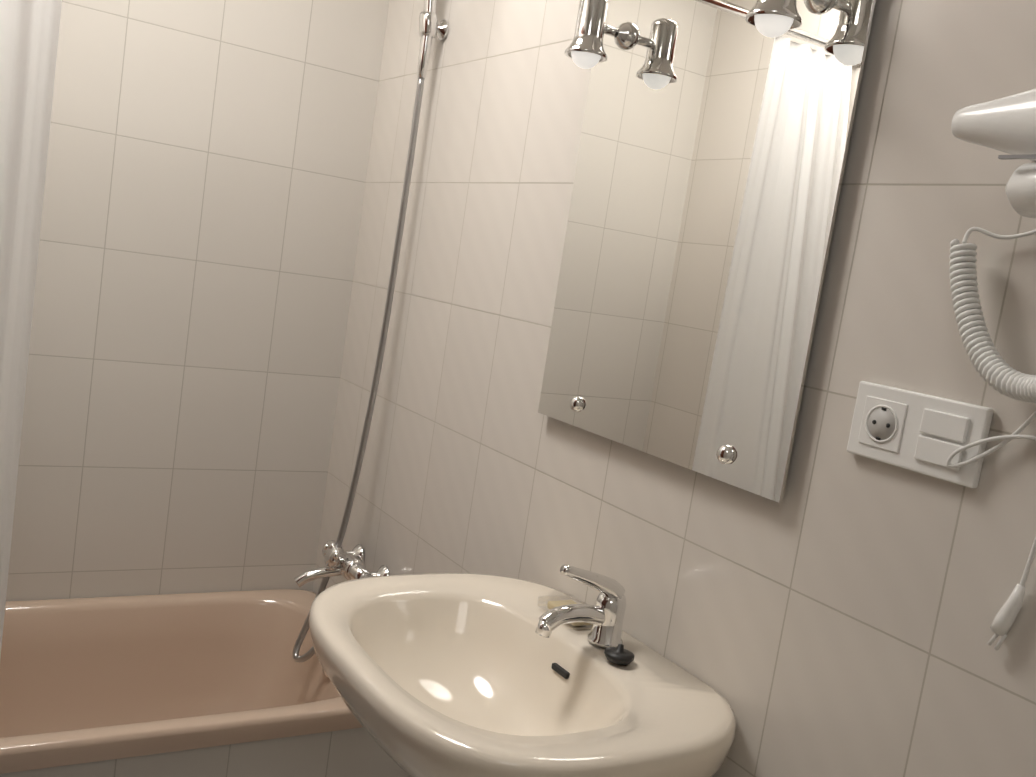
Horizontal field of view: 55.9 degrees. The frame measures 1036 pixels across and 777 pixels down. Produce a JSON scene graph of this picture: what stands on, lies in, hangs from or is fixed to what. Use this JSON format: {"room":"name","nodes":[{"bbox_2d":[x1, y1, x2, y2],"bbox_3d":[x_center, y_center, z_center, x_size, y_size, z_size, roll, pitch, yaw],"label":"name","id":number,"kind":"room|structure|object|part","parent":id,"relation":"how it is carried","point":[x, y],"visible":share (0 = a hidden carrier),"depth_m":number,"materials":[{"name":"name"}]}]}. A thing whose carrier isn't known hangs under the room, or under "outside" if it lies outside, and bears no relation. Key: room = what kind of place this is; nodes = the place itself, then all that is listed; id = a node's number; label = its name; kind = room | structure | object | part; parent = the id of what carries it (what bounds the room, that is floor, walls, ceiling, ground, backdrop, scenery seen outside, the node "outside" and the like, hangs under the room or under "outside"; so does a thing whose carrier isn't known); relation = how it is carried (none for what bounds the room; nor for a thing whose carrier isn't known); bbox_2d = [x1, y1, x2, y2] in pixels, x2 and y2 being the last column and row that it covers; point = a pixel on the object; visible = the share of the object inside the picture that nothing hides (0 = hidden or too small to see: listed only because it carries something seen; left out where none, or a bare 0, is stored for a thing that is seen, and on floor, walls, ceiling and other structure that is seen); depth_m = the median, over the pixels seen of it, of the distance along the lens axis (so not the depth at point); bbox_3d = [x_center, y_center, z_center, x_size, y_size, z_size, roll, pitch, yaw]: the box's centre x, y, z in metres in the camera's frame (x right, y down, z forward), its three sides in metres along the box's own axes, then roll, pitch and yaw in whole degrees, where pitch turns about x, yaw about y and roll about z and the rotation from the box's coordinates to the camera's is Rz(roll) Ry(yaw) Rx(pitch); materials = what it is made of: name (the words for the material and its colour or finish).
{"room":"bathroom","nodes":[
{"label":"bathroom","id":0,"kind":"room"},
{"bbox_2d":[6,0,388,600],"bbox_3d":[-0.950,-0.271,2.224,1.175,2.400,0.100,4,8,-32],"label":"wall","id":1,"kind":"structure","parent":0,"point":[206,174],"depth_m":2.29,"materials":[{"name":"tile"}]},
{"bbox_2d":[312,0,1035,776],"bbox_3d":[0.308,0.020,1.388,0.100,2.400,2.900,4,8,-32],"label":"wall","id":2,"kind":"structure","parent":0,"point":[836,610],"depth_m":1.25,"materials":[{"name":"tile"}]},
{"bbox_2d":[292,0,448,662],"bbox_3d":[-0.325,-0.162,2.159,0.171,1.606,0.274,4,8,-32],"label":"shower mixer","id":3,"kind":"object","parent":2,"relation":"attached to","point":[347,565],"visible":0.77,"depth_m":2.19,"materials":[{"name":"silver metal"}]},
{"bbox_2d":[308,565,735,776],"bbox_3d":[-0.075,0.703,1.385,0.459,0.946,0.616,4,8,-32],"label":"sink","id":4,"kind":"object","parent":2,"relation":"attached to","point":[456,675],"visible":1,"depth_m":1.36,"materials":[{"name":"beige ceramic"}]},
{"bbox_2d":[535,565,626,648],"bbox_3d":[0.094,0.306,1.389,0.150,0.119,0.052,4,8,-32],"label":"tap","id":5,"kind":"object","parent":4,"relation":"on","point":[607,617],"depth_m":1.40,"materials":[{"name":"silver metal"}]},
{"bbox_2d":[538,0,875,502],"bbox_3d":[0.207,-0.332,1.379,0.122,0.857,0.565,4,8,-32],"label":"mirror","id":6,"kind":"object","parent":2,"relation":"attached to","point":[712,152],"visible":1,"depth_m":1.36,"materials":[{"name":"clear glass"}]},
{"bbox_2d":[564,0,635,68],"bbox_3d":[0.126,-0.549,1.518,0.104,0.110,0.067,4,8,-32],"label":"sconce","id":7,"kind":"object","parent":6,"relation":"attached to","point":[586,49],"depth_m":1.51,"materials":[{"name":"silver metal"}]},
{"bbox_2d":[745,0,834,37],"bbox_3d":[0.330,-0.478,1.185,0.104,0.110,0.067,4,8,-32],"label":"sconce","id":8,"kind":"object","parent":6,"relation":"attached to","point":[772,18],"depth_m":1.19,"materials":[{"name":"silver metal"}]},
{"bbox_2d":[847,381,993,487],"bbox_3d":[0.435,0.047,1.073,0.014,0.085,0.165,4,8,-32],"label":"electrical outlet plate","id":9,"kind":"object","parent":2,"relation":"attached to","point":[925,434],"visible":1,"depth_m":1.06,"materials":[{"name":"white plastic"}]},
{"bbox_2d":[946,89,1035,649],"bbox_3d":[0.483,-0.030,0.876,0.152,0.596,0.321,4,8,-32],"label":"hair dryer","id":10,"kind":"object","parent":2,"relation":"attached to","point":[1007,124],"visible":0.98,"depth_m":0.93,"materials":[{"name":"white plastic"}]},
{"bbox_3d":[0.469,-0.067,0.939,0.086,0.151,0.189,4,8,-32],"label":"coil cord","id":11,"kind":"part","parent":10,"relation":"part of","materials":[{"name":"white plastic"}]},
{"bbox_3d":[0.484,0.227,0.969,0.017,0.071,0.024,4,8,-32],"label":"plug cord","id":12,"kind":"part","parent":10,"relation":"part of","materials":[{"name":"white plastic"}]},
{"bbox_3d":[-0.477,1.191,1.156,1.520,0.080,2.900,4,8,-32],"label":"floor","id":13,"kind":"structure","parent":0,"visible":0},
{"bbox_2d":[0,589,408,776],"bbox_3d":[-0.853,0.764,2.038,1.068,0.440,0.675,4,8,-32],"label":"bathtub","id":14,"kind":"object","parent":13,"relation":"on","point":[214,684],"visible":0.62,"depth_m":2.22,"materials":[{"name":"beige ceramic"}]},
{"bbox_3d":[-0.467,-0.942,1.632,1.073,0.050,0.050,4,8,-32],"label":"rail","id":15,"kind":"object","parent":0,"visible":0},
{"bbox_2d":[0,0,61,657],"bbox_3d":[-0.884,-0.084,1.484,0.272,1.734,0.206,4,8,-32],"label":"shower curtain","id":16,"kind":"object","parent":15,"relation":"hanging from","point":[29,33],"visible":1,"depth_m":1.57,"materials":[{"name":"white fabric"}]}
]}

